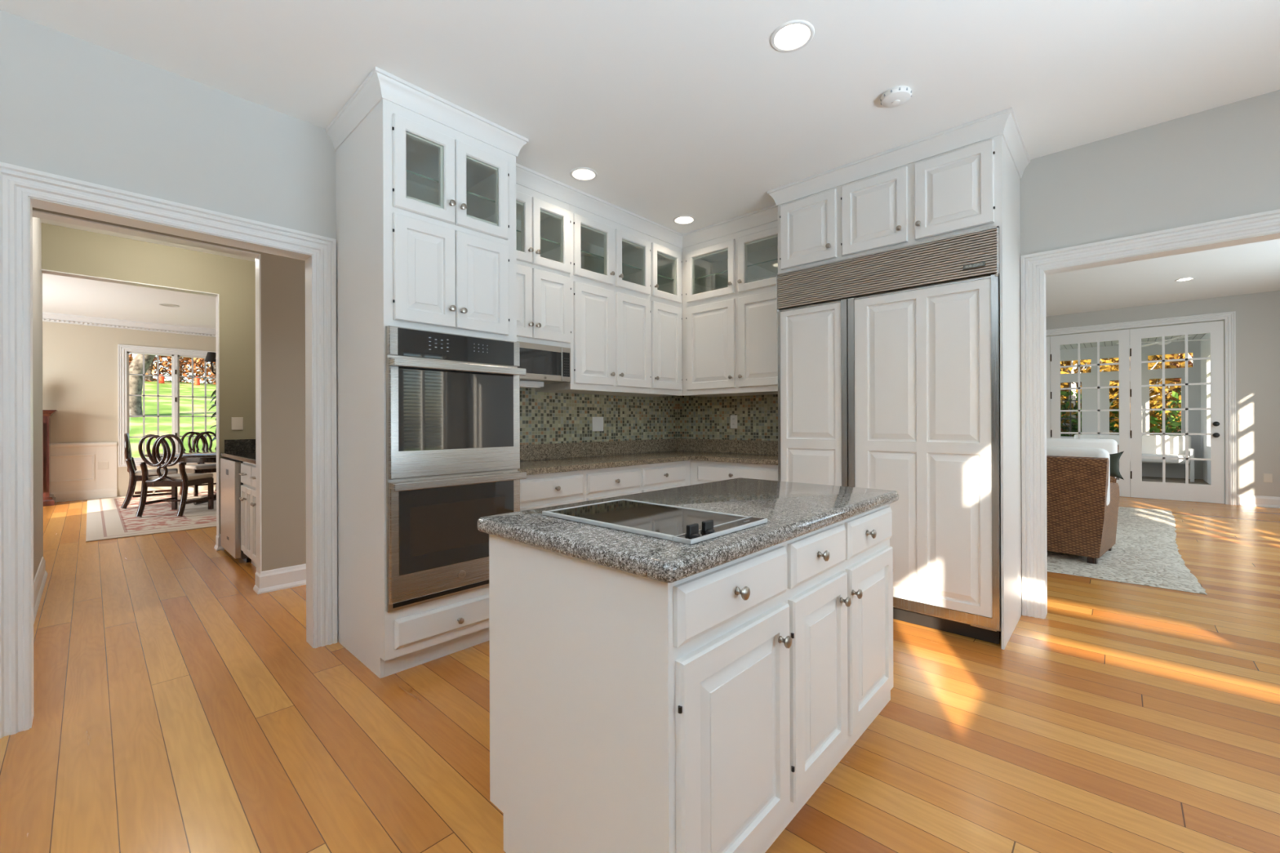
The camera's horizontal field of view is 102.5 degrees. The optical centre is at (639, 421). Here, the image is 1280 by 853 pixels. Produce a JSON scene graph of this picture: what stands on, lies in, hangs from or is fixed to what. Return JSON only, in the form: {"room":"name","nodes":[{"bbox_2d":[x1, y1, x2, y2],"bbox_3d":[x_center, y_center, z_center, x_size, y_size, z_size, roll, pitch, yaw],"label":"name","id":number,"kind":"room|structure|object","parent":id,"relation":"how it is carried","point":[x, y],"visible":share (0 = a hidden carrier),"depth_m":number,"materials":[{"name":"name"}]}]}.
{"room":"kitchen","nodes":[
{"label":"kitchen","id":0,"kind":"room"},
{"bbox_2d":[32,217,43,579],"bbox_3d":[-3.742,-0.259,3.056,3.100,2.950,0.120,0,0,43],"label":"wall","id":1,"kind":"structure","parent":0,"point":[37,441],"depth_m":3.76,"materials":[{"name":"grey paint"}]},
{"bbox_2d":[33,556,47,624],"bbox_3d":[-3.643,1.141,3.068,2.980,0.150,0.028,0,0,43],"label":"baseboard","id":2,"kind":"structure","parent":1,"relation":"attached to","point":[39,581],"depth_m":3.58,"materials":[{"name":"white paint"}]},
{"bbox_2d":[41,269,219,536],"bbox_3d":[-4.420,0.004,4.512,0.128,2.431,1.117,0,0,43],"label":"trim","id":3,"kind":"structure","parent":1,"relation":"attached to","point":[44,271],"depth_m":4.87,"materials":[{"name":"white paint"}]},
{"bbox_2d":[42,273,215,328],"bbox_3d":[-5.843,-1.698,7.230,5.900,0.050,7.400,0,0,43],"label":"ceiling","id":4,"kind":"structure","parent":0,"point":[63,295],"depth_m":7.22,"materials":[{"name":"white paint"}]},
{"bbox_2d":[159,303,179,306],"bbox_3d":[-6.746,-1.666,7.362,0.220,0.006,0.220,0,0,43],"label":"recessed light","id":5,"kind":"object","parent":4,"relation":"in","point":[162,304],"visible":1,"depth_m":7.36,"materials":[{"name":"grey paint"}]},
{"bbox_2d":[204,351,216,374],"bbox_3d":[-6.244,-1.171,8.044,0.880,1.000,0.861,0,0,43],"label":"chandelier","id":6,"kind":"object","parent":4,"relation":"hanging from","point":[211,357],"visible":0.09,"depth_m":7.83,"materials":[{"name":"brown metal"}]},
{"bbox_2d":[42,321,216,497],"bbox_3d":[-7.905,-0.239,9.228,0.150,2.950,7.300,0,0,43],"label":"wall","id":7,"kind":"structure","parent":0,"point":[80,362],"depth_m":8.19,"materials":[{"name":"beige paint"}]},
{"bbox_2d":[50,441,116,502],"bbox_3d":[-9.434,0.788,7.443,0.045,0.905,2.600,0,0,43],"label":"wainscoting","id":8,"kind":"structure","parent":7,"relation":"attached to","point":[75,474],"depth_m":8.12,"materials":[{"name":"beige wood"}]},
{"bbox_2d":[42,311,215,337],"bbox_3d":[-7.821,-1.599,9.145,0.095,0.130,7.300,0,0,43],"label":"trim","id":9,"kind":"structure","parent":7,"relation":"attached to","point":[46,317],"depth_m":8.45,"materials":[{"name":"white paint"}]},
{"bbox_2d":[117,344,216,466],"bbox_3d":[-7.680,-0.264,9.408,0.114,2.010,2.640,0,0,43],"label":"window","id":10,"kind":"structure","parent":7,"relation":"in","point":[123,374],"depth_m":8.77,"materials":[{"name":"white paint"}]},
{"bbox_3d":[-8.657,0.709,8.284,0.008,0.120,0.120,0,0,43],"label":"wall outlet","id":11,"kind":"object","parent":7,"relation":"attached to","visible":0},
{"bbox_2d":[100,463,106,467],"bbox_3d":[-8.655,0.709,8.282,0.002,0.060,0.060,0,0,43],"label":"socket","id":12,"kind":"object","parent":11,"relation":"attached to","point":[102,465],"depth_m":8.28,"materials":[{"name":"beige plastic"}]},
{"bbox_2d":[40,217,255,262],"bbox_3d":[-2.616,-1.612,4.217,3.030,0.050,3.400,0,0,43],"label":"ceiling","id":13,"kind":"structure","parent":0,"point":[42,220],"depth_m":4.46,"materials":[{"name":"white paint"}]},
{"bbox_2d":[41,222,255,533],"bbox_3d":[-3.692,-0.257,5.293,0.120,2.950,7.300,0,0,43],"label":"wall","id":14,"kind":"structure","parent":0,"point":[64,249],"depth_m":4.81,"materials":[{"name":"beige paint"}]},
{"bbox_2d":[213,533,224,551],"bbox_3d":[-4.013,1.144,4.923,0.148,0.150,0.086,0,0,43],"label":"baseboard","id":15,"kind":"structure","parent":14,"relation":"attached to","point":[217,547],"depth_m":4.87,"materials":[{"name":"white paint"}]},
{"bbox_2d":[231,417,243,430],"bbox_3d":[-3.899,0.021,4.974,0.009,0.125,0.090,0,0,43],"label":"light switch","id":16,"kind":"object","parent":14,"relation":"attached to","point":[237,422],"visible":1,"depth_m":4.97,"materials":[{"name":"beige plastic"}]},
{"bbox_2d":[0,9,336,239],"bbox_3d":[-2.910,-0.263,1.588,0.120,2.950,4.750,0,0,43],"label":"wall","id":17,"kind":"structure","parent":0,"point":[73,107],"depth_m":2.29,"materials":[{"name":"grey paint"}]},
{"bbox_2d":[0,161,337,738],"bbox_3d":[-2.117,0.107,2.421,0.148,2.205,1.190,0,0,43],"label":"trim","id":18,"kind":"structure","parent":17,"relation":"attached to","point":[22,189],"depth_m":2.11,"materials":[{"name":"white paint"}]},
{"bbox_2d":[32,207,306,571],"bbox_3d":[-2.362,-0.263,4.080,0.120,2.950,3.260,0,0,43],"label":"wall","id":19,"kind":"structure","parent":0,"point":[282,278],"depth_m":3.74,"materials":[{"name":"beige paint"}]},
{"bbox_2d":[32,209,262,573],"bbox_3d":[-3.102,0.013,3.286,0.126,2.402,1.089,0,0,43],"label":"trim","id":20,"kind":"structure","parent":19,"relation":"attached to","point":[37,214],"depth_m":3.63,"materials":[{"name":"white paint"}]},
{"bbox_2d":[253,564,306,594],"bbox_3d":[-1.985,1.136,4.457,0.148,0.150,2.199,0,0,43],"label":"baseboard","id":21,"kind":"structure","parent":19,"relation":"attached to","point":[275,580],"depth_m":3.71,"materials":[{"name":"white paint"}]},
{"bbox_2d":[0,476,1279,852],"bbox_3d":[0.776,1.232,7.844,14.620,0.060,18.920,0,0,43],"label":"floor","id":22,"kind":"structure","parent":0,"point":[180,706],"depth_m":2.02,"materials":[{"name":"brown wood"}]},
{"bbox_2d":[42,409,57,506],"bbox_3d":[-9.193,0.535,7.314,0.515,1.410,1.190,0,0,43],"label":"fireplace mantel","id":23,"kind":"object","parent":22,"relation":"on","point":[49,500],"visible":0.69,"depth_m":7.55,"materials":[{"name":"brown wood"}]},
{"bbox_2d":[85,488,216,542],"bbox_3d":[-6.040,1.223,7.929,4.300,0.009,3.400,0,0,43],"label":"area rug","id":24,"kind":"object","parent":22,"relation":"on","point":[106,519],"visible":0.36,"depth_m":6.54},
{"bbox_2d":[120,432,177,508],"bbox_3d":[-7.187,0.692,7.545,0.593,1.057,0.552,0,0,-42],"label":"dining chair","id":25,"kind":"object","parent":24,"relation":"on","point":[135,475],"visible":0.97,"depth_m":7.28,"materials":[{"name":"brown wood"}]},
{"bbox_2d":[135,434,213,517],"bbox_3d":[-6.123,0.687,6.789,0.552,1.057,0.593,0,0,-4],"label":"dining chair","id":26,"kind":"object","parent":24,"relation":"on","point":[183,479],"visible":1,"depth_m":6.57,"materials":[{"name":"brown wood"}]},
{"bbox_2d":[144,448,216,505],"bbox_3d":[-6.237,0.839,8.043,2.200,0.756,2.200,0,0,43],"label":"dining table","id":27,"kind":"object","parent":24,"relation":"on","point":[195,455],"visible":0.2,"depth_m":7.25,"materials":[{"name":"brown wood"}]},
{"bbox_2d":[179,431,216,496],"bbox_3d":[-7.303,0.693,8.655,0.593,1.057,0.552,0,0,30],"label":"dining chair","id":28,"kind":"object","parent":24,"relation":"on","point":[201,468],"visible":0.45,"depth_m":8.58,"materials":[{"name":"brown wood"}]},
{"bbox_2d":[208,389,216,441],"bbox_3d":[-7.266,0.282,9.159,0.657,1.882,0.667,0,0,43],"label":"potted plant","id":29,"kind":"object","parent":24,"relation":"on","point":[215,391],"visible":0.05,"depth_m":9.00,"materials":[{"name":"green plant"}]},
{"bbox_2d":[220,457,248,562],"bbox_3d":[-3.488,0.779,4.814,0.705,0.875,0.602,0,0,43],"label":"beverage fridge","id":30,"kind":"object","parent":22,"relation":"on","point":[230,479],"visible":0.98,"depth_m":4.47,"materials":[{"name":"grey wood"}]},
{"bbox_2d":[238,462,256,567],"bbox_3d":[-2.868,0.770,4.268,0.873,0.888,0.656,0,0,43],"label":"bar cabinet","id":31,"kind":"object","parent":22,"relation":"on","point":[248,471],"visible":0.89,"depth_m":4.13,"materials":[{"name":"white paint"}]},
{"bbox_2d":[220,439,255,464],"bbox_3d":[-3.148,0.248,4.555,1.671,0.155,0.671,0,0,43],"label":"countertop","id":32,"kind":"structure","parent":31,"relation":"on","point":[246,447],"depth_m":4.91,"materials":[{"name":"stone"}]},
{"bbox_2d":[325,66,528,678],"bbox_3d":[-1.172,-0.194,2.852,0.740,2.800,0.816,0,0,43],"label":"tall cabinet","id":33,"kind":"object","parent":22,"relation":"on","point":[425,184],"visible":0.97,"depth_m":2.58,"materials":[{"name":"white paint"}]},
{"bbox_2d":[385,325,526,612],"bbox_3d":[-1.105,0.219,2.788,0.665,1.321,0.704,0,0,43],"label":"wall oven","id":34,"kind":"object","parent":33,"relation":"in","point":[453,400],"visible":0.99,"depth_m":2.54,"materials":[{"name":"silver metal"}]},
{"bbox_2d":[520,470,584,511],"bbox_3d":[-0.743,0.764,3.402,0.595,0.883,0.555,0,0,43],"label":"base cabinet","id":35,"kind":"object","parent":22,"relation":"on","point":[553,489],"visible":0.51,"depth_m":3.22,"materials":[{"name":"white paint"}]},
{"bbox_2d":[583,465,640,501],"bbox_3d":[-0.368,0.762,3.804,0.595,0.883,0.544,0,0,43],"label":"base cabinet","id":36,"kind":"object","parent":22,"relation":"on","point":[607,482],"visible":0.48,"depth_m":3.60,"materials":[{"name":"white paint"}]},
{"bbox_2d":[640,460,690,493],"bbox_3d":[0.030,0.761,4.230,0.595,0.883,0.618,0,0,43],"label":"base cabinet","id":37,"kind":"object","parent":22,"relation":"on","point":[660,476],"visible":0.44,"depth_m":4.02,"materials":[{"name":"white paint"}]},
{"bbox_2d":[488,503,893,852],"bbox_3d":[0.292,0.758,1.737,0.725,0.884,1.357,0,0,43],"label":"kitchen island","id":38,"kind":"object","parent":22,"relation":"on","point":[702,712],"visible":1,"depth_m":1.25,"materials":[{"name":"white paint"}]},
{"bbox_2d":[477,477,898,582],"bbox_3d":[0.272,0.295,1.754,0.735,0.042,1.417,0,0,43],"label":"island countertop","id":39,"kind":"structure","parent":38,"relation":"on","point":[792,510],"depth_m":1.40,"materials":[{"name":"grey stone"}]},
{"bbox_2d":[542,498,767,544],"bbox_3d":[0.028,0.256,1.452,0.551,0.036,0.341,0,0,43],"label":"cooktop","id":40,"kind":"object","parent":39,"relation":"in","point":[688,526],"visible":1,"depth_m":1.39,"materials":[{"name":"black glass"}]},
{"bbox_2d":[690,460,777,484],"bbox_3d":[0.902,0.758,4.153,0.883,0.883,0.558,0,0,43],"label":"base cabinet","id":41,"kind":"object","parent":22,"relation":"on","point":[701,472],"visible":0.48,"depth_m":4.02,"materials":[{"name":"white paint"}]},
{"bbox_2d":[517,438,777,475],"bbox_3d":[0.111,0.241,3.709,1.430,0.154,2.281,0,0,43],"label":"countertop","id":42,"kind":"structure","parent":41,"relation":"on","point":[535,459],"depth_m":4.12,"materials":[{"name":"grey stone"}]},
{"bbox_2d":[776,226,1001,644],"bbox_3d":[1.614,0.087,3.330,1.271,2.213,0.617,0,0,43],"label":"refrigerator","id":43,"kind":"object","parent":22,"relation":"on","point":[889,360],"visible":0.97,"depth_m":2.97,"materials":[{"name":"white wood"}]},
{"bbox_2d":[767,106,1030,649],"bbox_3d":[1.645,-0.203,3.358,1.386,2.799,0.726,0,0,43],"label":"refrigerator surround","id":44,"kind":"object","parent":22,"relation":"on","point":[964,178],"visible":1,"depth_m":2.96,"materials":[{"name":"white paint"}]},
{"bbox_2d":[1047,506,1206,594],"bbox_3d":[4.285,1.179,6.132,3.106,0.015,4.636,0,0,43],"label":"area rug","id":45,"kind":"object","parent":22,"relation":"on","point":[1144,552],"visible":0.15,"depth_m":4.38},
{"bbox_2d":[1046,446,1119,564],"bbox_3d":[3.740,0.701,4.790,0.890,0.953,1.040,0,0,-40],"label":"wicker armchair","id":46,"kind":"object","parent":45,"relation":"on","point":[1082,503],"visible":0.52,"depth_m":4.29,"materials":[{"name":"brown wicker"}]},
{"bbox_2d":[1046,446,1110,506],"bbox_3d":[3.532,0.472,4.617,0.190,0.495,1.020,0,0,-40],"label":"cushion","id":47,"kind":"object","parent":46,"relation":"on","point":[1051,451],"depth_m":4.27,"materials":[{"name":"white fabric"}]},
{"bbox_2d":[1046,438,1118,483],"bbox_3d":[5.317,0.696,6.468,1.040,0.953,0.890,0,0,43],"label":"cushion","id":48,"kind":"object","parent":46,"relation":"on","point":[1111,446],"visible":0.18,"depth_m":6.44,"materials":[{"name":"white fabric"}]},
{"bbox_2d":[1109,451,1124,479],"bbox_3d":[4.039,0.376,4.466,0.250,0.249,0.117,0,0,41],"label":"throw pillow","id":49,"kind":"object","parent":46,"relation":"on","point":[1114,458],"visible":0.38,"depth_m":4.39,"materials":[{"name":"grey fabric"}]},
{"bbox_2d":[1074,434,1194,481],"bbox_3d":[10.275,0.728,10.780,1.800,0.880,0.680,0,0,43],"label":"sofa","id":50,"kind":"object","parent":22,"relation":"on","point":[1152,445],"visible":0.39,"depth_m":10.50,"materials":[{"name":"white fabric"}]},
{"bbox_2d":[0,0,1279,257],"bbox_3d":[-0.014,-1.600,0.556,5.770,0.001,7.200,0,0,43],"label":"ceiling","id":51,"kind":"structure","parent":0,"point":[677,108],"depth_m":2.31,"materials":[{"name":"white paint"}]},
{"bbox_2d":[569,167,597,181],"bbox_3d":[-0.363,-1.633,3.313,0.178,0.086,0.178,0,0,43],"label":"recessed light","id":52,"kind":"object","parent":51,"relation":"in","point":[584,174],"visible":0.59,"depth_m":3.36,"materials":[{"name":"white"}]},
{"bbox_2d":[515,163,777,248],"bbox_3d":[0.103,-1.548,3.457,0.968,0.099,1.800,0,0,43],"label":"crown molding","id":53,"kind":"structure","parent":51,"relation":"attached to","point":[526,177],"depth_m":3.87,"materials":[{"name":"white paint"}]},
{"bbox_2d":[672,215,695,224],"bbox_3d":[0.350,-1.635,4.067,0.178,0.086,0.178,0,0,43],"label":"recessed light","id":54,"kind":"object","parent":51,"relation":"in","point":[681,220],"visible":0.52,"depth_m":4.12,"materials":[{"name":"white"}]},
{"bbox_2d":[769,19,814,52],"bbox_3d":[0.632,-1.638,2.135,0.178,0.086,0.178,0,0,43],"label":"recessed light","id":55,"kind":"object","parent":51,"relation":"in","point":[791,36],"visible":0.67,"depth_m":2.18,"materials":[{"name":"white plastic"}]},
{"bbox_2d":[880,85,911,107],"bbox_3d":[1.254,-1.582,2.517,0.141,0.042,0.142,0,0,43],"label":"smoke detector","id":56,"kind":"object","parent":51,"relation":"attached to","point":[895,96],"visible":1,"depth_m":2.49,"materials":[{"name":"white plastic"}]},
{"bbox_2d":[681,89,1279,525],"bbox_3d":[2.444,-0.282,3.190,5.580,2.950,0.120,0,0,43],"label":"wall","id":57,"kind":"structure","parent":0,"point":[1220,162],"depth_m":2.77,"materials":[{"name":"grey paint"}]},
{"bbox_2d":[682,220,777,397],"bbox_3d":[0.871,-0.913,4.231,1.026,1.372,0.478,0,0,43],"label":"upper cabinet","id":58,"kind":"object","parent":57,"relation":"attached to","point":[730,317],"visible":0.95,"depth_m":4.14,"materials":[{"name":"white paint"}]},
{"bbox_2d":[730,414,737,428],"bbox_3d":[0.837,0.001,4.587,0.072,0.118,0.008,0,0,43],"label":"wall outlet","id":59,"kind":"object","parent":57,"relation":"attached to","point":[733,418],"visible":1,"depth_m":4.58,"materials":[{"name":"white plastic"}]},
{"bbox_2d":[1020,208,1279,619],"bbox_3d":[2.947,0.083,2.707,1.498,2.215,0.148,0,0,43],"label":"trim","id":60,"kind":"structure","parent":57,"relation":"attached to","point":[1265,225],"depth_m":3.11,"materials":[{"name":"white paint"}]},
{"bbox_2d":[1060,340,1202,479],"bbox_3d":[9.780,-0.354,12.087,6.800,3.050,0.420,0,0,43],"label":"wall","id":61,"kind":"structure","parent":0,"point":[1089,396],"depth_m":11.10,"materials":[{"name":"grey"}]},
{"bbox_2d":[1060,382,1130,436],"bbox_3d":[9.848,-0.284,12.233,2.700,1.270,0.025,0,0,43],"label":"window","id":62,"kind":"structure","parent":61,"relation":"in","point":[1069,400],"depth_m":12.01,"materials":[{"name":"grey wood"}]},
{"bbox_2d":[1046,320,1217,350],"bbox_3d":[7.998,-1.713,10.888,5.840,0.060,4.600,0,0,43],"label":"ceiling","id":63,"kind":"structure","parent":0,"point":[1196,336],"depth_m":10.97,"materials":[{"name":"white paint"}]},
{"bbox_2d":[1116,335,1209,346],"bbox_3d":[9.427,-1.539,9.253,1.018,0.300,1.018,0,0,-27],"label":"ceiling fan","id":64,"kind":"object","parent":63,"relation":"hanging from","point":[1166,340],"visible":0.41,"depth_m":9.17,"materials":[{"name":"white paint"}]},
{"bbox_2d":[1045,290,1279,503],"bbox_3d":[6.780,-0.320,8.800,6.900,3.000,0.120,0,0,43],"label":"wall","id":65,"kind":"structure","parent":0,"point":[1257,314],"depth_m":7.14,"materials":[{"name":"grey paint"}]},
{"bbox_2d":[1045,336,1050,438],"bbox_3d":[6.555,-0.127,8.971,0.965,2.604,0.050,0,0,43],"label":"door frame","id":66,"kind":"structure","parent":65,"relation":"in","point":[1048,338],"depth_m":8.64,"materials":[{"name":"white paint"}]},
{"bbox_2d":[1050,328,1130,497],"bbox_3d":[7.262,-0.130,8.311,0.965,2.604,0.050,0,0,43],"label":"door","id":67,"kind":"structure","parent":65,"relation":"in","point":[1122,336],"depth_m":8.16,"materials":[{"name":"white paint"}]},
{"bbox_2d":[1045,311,1236,505],"bbox_3d":[6.879,-0.183,8.610,4.085,2.725,0.024,0,0,43],"label":"trim","id":68,"kind":"structure","parent":65,"relation":"attached to","point":[1229,317],"depth_m":7.27,"materials":[{"name":"white paint"}]},
{"bbox_2d":[1129,320,1224,503],"bbox_3d":[7.947,-0.133,7.629,0.965,2.604,0.112,0,0,43],"label":"door","id":69,"kind":"structure","parent":65,"relation":"in","point":[1214,492],"depth_m":7.58,"materials":[{"name":"white paint"}]},
{"bbox_2d":[1239,414,1248,422],"bbox_3d":[8.430,-0.042,7.171,0.085,0.120,0.009,0,0,43],"label":"light switch","id":70,"kind":"object","parent":65,"relation":"attached to","point":[1242,418],"visible":1,"depth_m":7.17,"materials":[{"name":"white plastic"}]},
{"bbox_2d":[1236,494,1279,508],"bbox_3d":[8.818,1.096,6.800,1.200,0.150,0.028,0,0,43],"label":"baseboard","id":71,"kind":"structure","parent":65,"relation":"attached to","point":[1242,500],"depth_m":7.08,"materials":[{"name":"white paint"}]},
{"bbox_2d":[1263,473,1272,482],"bbox_3d":[8.589,0.772,7.026,0.080,0.120,0.008,0,0,43],"label":"wall outlet","id":72,"kind":"object","parent":65,"relation":"attached to","point":[1268,477],"visible":1,"depth_m":7.02,"materials":[{"name":"beige plastic"}]},
{"bbox_2d":[1045,238,1279,316],"bbox_3d":[4.458,-1.788,6.175,7.100,0.050,7.120,0,0,43],"label":"ceiling","id":73,"kind":"structure","parent":0,"point":[1254,267],"depth_m":6.44,"materials":[{"name":"white paint"}]},
{"bbox_2d":[1174,277,1195,281],"bbox_3d":[6.779,-1.769,6.389,0.178,0.008,0.178,0,0,43],"label":"recessed light","id":74,"kind":"object","parent":73,"relation":"in","point":[1184,278],"visible":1,"depth_m":6.39,"materials":[{"name":"white"}]},
{"bbox_2d":[1200,333,1210,484],"bbox_3d":[10.053,-0.282,8.891,0.120,2.900,4.480,0,0,43],"label":"wall","id":75,"kind":"structure","parent":0,"point":[1205,344],"depth_m":9.93,"materials":[{"name":"grey"}]},
{"bbox_3d":[-0.455,-0.270,4.262,0.120,2.950,2.510,0,0,43],"label":"wall","id":76,"kind":"structure","parent":0,"visible":0},
{"bbox_2d":[515,183,571,347],"bbox_3d":[-0.825,-1.047,3.437,0.465,1.093,0.612,0,0,43],"label":"upper cabinet","id":77,"kind":"object","parent":76,"relation":"attached to","point":[543,222],"visible":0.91,"depth_m":3.37,"materials":[{"name":"white paint"}]},
{"bbox_2d":[516,341,570,384],"bbox_3d":[-0.790,-0.384,3.434,0.371,0.234,0.543,0,0,43],"label":"microwave","id":78,"kind":"object","parent":77,"relation":"attached to","point":[547,364],"visible":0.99,"depth_m":3.35,"materials":[{"name":"silver metal"}]},
{"bbox_2d":[520,380,543,388],"bbox_3d":[-0.799,-0.247,3.358,0.110,0.040,0.340,0,0,43],"label":"light","id":79,"kind":"object","parent":78,"relation":"attached to","point":[523,384],"visible":0.47,"depth_m":3.38,"materials":[{"name":"white plastic"}]},
{"bbox_2d":[520,385,540,388],"bbox_3d":[-0.799,-0.230,3.358,0.086,0.006,0.300,0,0,43],"label":"diffuser","id":80,"kind":"object","parent":79,"relation":"attached to","point":[521,386],"depth_m":3.40,"materials":[{"name":"white plastic"}]},
{"bbox_2d":[535,204,651,395],"bbox_3d":[-0.336,-0.909,3.960,0.465,1.372,0.817,0,0,43],"label":"upper cabinet","id":81,"kind":"object","parent":76,"relation":"attached to","point":[610,345],"visible":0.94,"depth_m":3.84,"materials":[{"name":"white paint"}]},
{"bbox_2d":[520,387,777,444],"bbox_3d":[0.094,-0.176,3.701,1.442,0.684,2.339,0,0,43],"label":"backsplash","id":82,"kind":"structure","parent":76,"relation":"attached to","point":[545,418],"depth_m":4.44,"materials":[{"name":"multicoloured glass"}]},
{"bbox_2d":[592,417,603,431],"bbox_3d":[-0.347,0.020,4.262,0.008,0.118,0.122,0,0,43],"label":"light switch","id":83,"kind":"object","parent":82,"relation":"attached to","point":[597,422],"visible":1,"depth_m":4.26,"materials":[{"name":"white plastic"}]},
{"bbox_2d":[617,235,682,397],"bbox_3d":[0.087,-0.910,4.414,0.465,1.372,0.423,0,0,43],"label":"upper cabinet","id":84,"kind":"object","parent":76,"relation":"attached to","point":[665,296],"visible":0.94,"depth_m":4.29,"materials":[{"name":"white paint"}]},
{"label":"outside","id":85,"kind":"structure","parent":0,"visible":0},
{"bbox_2d":[128,380,216,457],"bbox_3d":[-8.637,-0.826,21.744,92.300,4.848,80.000,0,0,43],"label":"lawn","id":86,"kind":"structure","parent":85,"point":[135,424],"depth_m":18.60,"materials":[{"name":"green plant"}]},
{"bbox_2d":[128,353,155,415],"bbox_3d":[-16.849,-3.253,18.379,3.923,6.604,5.922,0,0,43],"label":"tree","id":87,"kind":"object","parent":86,"relation":"on","point":[135,382],"visible":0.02,"depth_m":17.46,"materials":[{"name":"grey plant"}]},
{"bbox_2d":[159,373,164,382],"bbox_3d":[-26.246,-2.365,28.168,0.260,0.500,0.260,0,0,43],"label":"marker","id":88,"kind":"object","parent":86,"relation":"on","point":[161,378],"visible":0.77,"depth_m":28.10,"materials":[{"name":"orange plastic"}]},
{"bbox_2d":[128,353,202,382],"bbox_3d":[-27.616,-5.851,28.396,5.675,7.993,5.823,0,0,43],"label":"tree","id":89,"kind":"object","parent":86,"relation":"on","point":[150,371],"visible":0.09,"depth_m":28.64,"materials":[{"name":"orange plant"}]},
{"bbox_2d":[131,355,213,382],"bbox_3d":[-27.941,-6.001,30.751,5.369,7.910,5.767,0,0,43],"label":"tree","id":90,"kind":"object","parent":86,"relation":"on","point":[180,358],"visible":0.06,"depth_m":30.80,"materials":[{"name":"orange plant"}]},
{"bbox_2d":[160,355,216,384],"bbox_3d":[-25.755,-6.024,31.123,5.209,8.121,5.183,0,0,-7],"label":"tree","id":91,"kind":"object","parent":86,"relation":"on","point":[214,380],"visible":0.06,"depth_m":29.97,"materials":[{"name":"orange plant"}]},
{"bbox_2d":[194,376,199,385],"bbox_3d":[-25.097,-2.329,29.106,0.260,0.500,0.260,0,0,43],"label":"marker","id":92,"kind":"object","parent":86,"relation":"on","point":[197,380],"visible":0.91,"depth_m":29.04,"materials":[{"name":"orange plastic"}]},
{"bbox_2d":[1060,358,1117,436],"bbox_3d":[11.542,-1.416,15.255,4.409,6.541,4.498,0,0,43],"label":"tree","id":93,"kind":"object","parent":86,"relation":"on","point":[1069,369],"visible":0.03,"depth_m":13.92,"materials":[{"name":"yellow plant"}]},
{"bbox_2d":[1060,360,1158,436],"bbox_3d":[11.594,-1.024,13.630,3.111,5.288,2.851,0,0,25],"label":"tree","id":94,"kind":"object","parent":86,"relation":"on","point":[1074,396],"visible":0.15,"depth_m":13.74,"materials":[{"name":"green plant"}]},
{"bbox_2d":[1060,352,1192,435],"bbox_3d":[13.325,-1.506,14.827,4.419,6.501,4.414,0,0,43],"label":"tree","id":95,"kind":"object","parent":86,"relation":"on","point":[1150,365],"visible":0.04,"depth_m":14.07,"materials":[{"name":"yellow plant"}]},
{"bbox_2d":[1063,353,1192,435],"bbox_3d":[16.057,-1.424,17.167,4.548,6.570,4.558,0,0,43],"label":"tree","id":96,"kind":"object","parent":86,"relation":"on","point":[1152,399],"visible":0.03,"depth_m":16.07,"materials":[{"name":"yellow plant"}]},
{"bbox_2d":[1149,353,1192,435],"bbox_3d":[13.935,-1.029,12.330,2.744,5.278,2.748,0,0,5],"label":"tree","id":97,"kind":"object","parent":86,"relation":"on","point":[1174,424],"visible":0.05,"depth_m":12.82,"materials":[{"name":"green plant"}]},
{"bbox_2d":[1149,355,1192,435],"bbox_3d":[18.990,-1.481,17.097,4.444,6.568,4.359,0,0,43],"label":"tree","id":98,"kind":"object","parent":86,"relation":"on","point":[1171,390],"visible":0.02,"depth_m":17.44,"materials":[{"name":"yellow plant"}]},
{"bbox_2d":[1168,353,1192,431],"bbox_3d":[16.851,-1.426,13.680,4.391,6.567,4.339,0,0,43],"label":"tree","id":99,"kind":"object","parent":86,"relation":"on","point":[1177,366],"visible":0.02,"depth_m":14.85,"materials":[{"name":"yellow plant"}]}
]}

